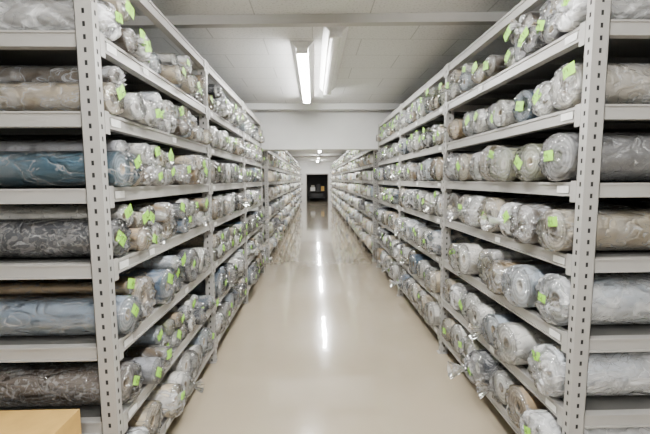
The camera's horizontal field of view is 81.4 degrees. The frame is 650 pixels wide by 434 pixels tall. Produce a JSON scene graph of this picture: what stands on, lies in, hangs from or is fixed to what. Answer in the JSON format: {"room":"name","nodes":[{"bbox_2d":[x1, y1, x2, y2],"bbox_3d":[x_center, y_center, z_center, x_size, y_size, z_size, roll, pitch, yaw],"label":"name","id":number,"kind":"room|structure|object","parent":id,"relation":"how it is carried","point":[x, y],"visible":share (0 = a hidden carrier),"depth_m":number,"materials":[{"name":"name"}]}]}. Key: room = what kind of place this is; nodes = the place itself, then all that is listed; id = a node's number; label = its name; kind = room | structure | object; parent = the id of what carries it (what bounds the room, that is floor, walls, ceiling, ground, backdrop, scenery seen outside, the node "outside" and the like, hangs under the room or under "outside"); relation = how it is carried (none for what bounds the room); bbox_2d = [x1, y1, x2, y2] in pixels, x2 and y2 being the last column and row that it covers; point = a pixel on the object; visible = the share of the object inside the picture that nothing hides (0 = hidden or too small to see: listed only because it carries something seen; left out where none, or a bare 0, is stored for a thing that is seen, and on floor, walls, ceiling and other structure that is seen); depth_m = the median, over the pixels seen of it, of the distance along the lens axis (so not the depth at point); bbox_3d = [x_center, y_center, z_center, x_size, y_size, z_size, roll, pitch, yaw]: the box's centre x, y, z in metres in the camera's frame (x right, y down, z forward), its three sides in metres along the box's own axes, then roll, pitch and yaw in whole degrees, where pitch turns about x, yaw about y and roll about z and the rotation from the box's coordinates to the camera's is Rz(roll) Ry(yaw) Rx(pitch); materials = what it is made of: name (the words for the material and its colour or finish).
{"room":"fabric warehouse","nodes":[
{"label":"fabric warehouse","id":0,"kind":"room"},
{"bbox_2d":[298,161,336,202],"bbox_3d":[-0.653,-2.486,26.928,5.100,2.900,0.100,-1,6,-2],"label":"wall","id":1,"kind":"structure","parent":0,"point":[323,166],"depth_m":26.80,"materials":[{"name":"paint"}]},
{"bbox_2d":[306,173,328,202],"bbox_3d":[-0.549,-2.063,26.913,1.620,2.060,0.020,-1,6,-2],"label":"trim","id":2,"kind":"structure","parent":1,"relation":"attached to","point":[311,173],"depth_m":26.88,"materials":[{"name":"paint"}]},
{"bbox_2d":[307,174,327,199],"bbox_3d":[-0.742,-2.778,29.913,5.100,2.900,0.100,-1,6,-2],"label":"wall","id":3,"kind":"structure","parent":0,"point":[312,179],"depth_m":29.88,"materials":[{"name":"black paint"}]},
{"bbox_2d":[128,0,547,161],"bbox_3d":[-0.256,-2.650,13.203,5.300,0.100,33.400,-1,6,-2],"label":"ceiling","id":4,"kind":"structure","parent":0,"point":[379,64],"depth_m":3.74,"materials":[{"name":"white paint"}]},
{"bbox_2d":[290,41,313,103],"bbox_3d":[-0.253,-1.717,4.750,0.220,0.104,2.400,-1,6,-2],"label":"ceiling light fixture","id":5,"kind":"object","parent":4,"relation":"attached to","point":[302,51],"depth_m":4.18,"materials":[{"name":"white plastic"}]},
{"bbox_2d":[243,110,399,150],"bbox_3d":[-0.065,-1.608,6.928,5.100,0.750,0.300,-1,6,-2],"label":"wall","id":6,"kind":"structure","parent":4,"relation":"attached to","point":[283,130],"depth_m":6.78,"materials":[{"name":"paint"}]},
{"bbox_2d":[244,103,411,109],"bbox_3d":[-0.055,-1.892,6.488,5.100,0.100,0.080,-1,6,-2],"label":"trim","id":7,"kind":"structure","parent":4,"relation":"attached to","point":[252,106],"depth_m":6.45,"materials":[{"name":"paint"}]},
{"bbox_2d":[116,11,540,28],"bbox_3d":[0.049,-1.566,3.008,5.100,0.070,0.072,0,6,1],"label":"ceiling beam","id":8,"kind":"structure","parent":4,"relation":"attached to","point":[433,18],"depth_m":2.98,"materials":[{"name":"paint"}]},
{"bbox_2d":[319,26,348,94],"bbox_3d":[0.062,-1.671,4.261,0.220,0.104,2.200,-1,6,-2],"label":"ceiling light fixture","id":9,"kind":"object","parent":4,"relation":"attached to","point":[333,38],"depth_m":3.78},
{"bbox_2d":[165,200,515,433],"bbox_3d":[-0.239,0.336,13.496,5.300,0.100,33.400,-1,6,-2],"label":"floor","id":10,"kind":"structure","parent":0,"point":[322,342],"depth_m":3.36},
{"bbox_2d":[0,0,263,433],"bbox_3d":[-1.674,-0.074,4.016,1.367,2.584,4.925,-1,6,-2],"label":"storage rack","id":11,"kind":"object","parent":10,"relation":"on","point":[85,47],"visible":0.56,"depth_m":1.68,"materials":[{"name":"metal"}]},
{"bbox_2d":[0,0,271,433],"bbox_3d":[-1.494,-0.105,4.014,1.445,2.237,4.792,-1,6,-2],"label":"rolls","id":12,"kind":"object","parent":11,"relation":"in","point":[32,307],"visible":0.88,"depth_m":1.82,"materials":[{"name":"white plastic"}]},
{"bbox_2d":[245,151,299,262],"bbox_3d":[-2.021,-1.211,15.626,1.367,2.584,16.865,-1,6,-2],"label":"storage rack","id":13,"kind":"object","parent":10,"relation":"on","point":[265,167],"visible":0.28,"depth_m":7.89,"materials":[{"name":"metal"}]},
{"bbox_2d":[236,151,302,250],"bbox_3d":[-1.845,-1.239,15.608,1.440,2.235,16.706,-1,6,-2],"label":"rolls","id":14,"kind":"object","parent":13,"relation":"in","point":[275,221],"visible":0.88,"depth_m":9.41,"materials":[{"name":"white plastic"}]},
{"bbox_2d":[309,184,324,201],"bbox_3d":[-0.595,-1.841,28.551,1.200,1.300,0.640,-1,6,-2],"label":"storage cart","id":15,"kind":"object","parent":10,"relation":"on","point":[312,188],"visible":1,"depth_m":28.34,"materials":[{"name":"paint"}]},
{"bbox_2d":[332,150,384,260],"bbox_3d":[1.354,-1.240,15.724,1.367,2.584,16.865,-1,6,-2],"label":"storage rack","id":16,"kind":"object","parent":10,"relation":"on","point":[370,167],"visible":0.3,"depth_m":9.05,"materials":[{"name":"metal"}]},
{"bbox_2d":[330,150,415,248],"bbox_3d":[1.176,-1.290,15.697,1.474,2.283,16.712,-1,6,-2],"label":"rolls","id":17,"kind":"object","parent":16,"relation":"in","point":[351,215],"visible":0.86,"depth_m":9.66,"materials":[{"name":"white plastic"}]},
{"bbox_2d":[376,0,649,433],"bbox_3d":[1.697,-0.119,4.263,1.367,2.584,5.255,-1,6,-2],"label":"storage rack","id":18,"kind":"object","parent":10,"relation":"on","point":[601,40],"visible":0.56,"depth_m":1.81,"materials":[{"name":"metal"}]},
{"bbox_2d":[369,0,649,433],"bbox_3d":[1.520,-0.168,4.209,1.465,2.293,5.044,-1,6,-2],"label":"rolls","id":19,"kind":"object","parent":18,"relation":"in","point":[623,224],"visible":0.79,"depth_m":2.09,"materials":[{"name":"white plastic"}]},
{"bbox_3d":[-1.273,1.309,1.427,0.517,0.331,0.420,-1,6,-2],"label":"cardboard box","id":20,"kind":"object","parent":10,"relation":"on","visible":0},
{"bbox_2d":[0,409,80,433],"bbox_3d":[-1.287,0.986,1.390,0.532,0.321,0.410,-1,6,-2],"label":"cardboard box","id":21,"kind":"object","parent":20,"relation":"on","point":[55,421],"visible":1,"depth_m":1.52,"materials":[{"name":"brown cardboard"}]},
{"bbox_3d":[-2.846,-1.134,13.274,0.100,2.900,33.400,-1,6,-2],"label":"wall","id":22,"kind":"structure","parent":0,"visible":0},
{"bbox_2d":[292,156,340,156],"bbox_3d":[-0.410,-2.947,18.396,5.100,0.080,0.080,-1,6,-2],"label":"ceiling pipe","id":23,"kind":"object","parent":22,"relation":"attached to","point":[292,156],"visible":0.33,"depth_m":18.36,"materials":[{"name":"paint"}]},
{"bbox_2d":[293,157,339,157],"bbox_3d":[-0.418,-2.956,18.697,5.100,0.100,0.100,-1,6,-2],"label":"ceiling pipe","id":24,"kind":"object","parent":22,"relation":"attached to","point":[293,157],"visible":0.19,"depth_m":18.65,"materials":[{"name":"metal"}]}
]}

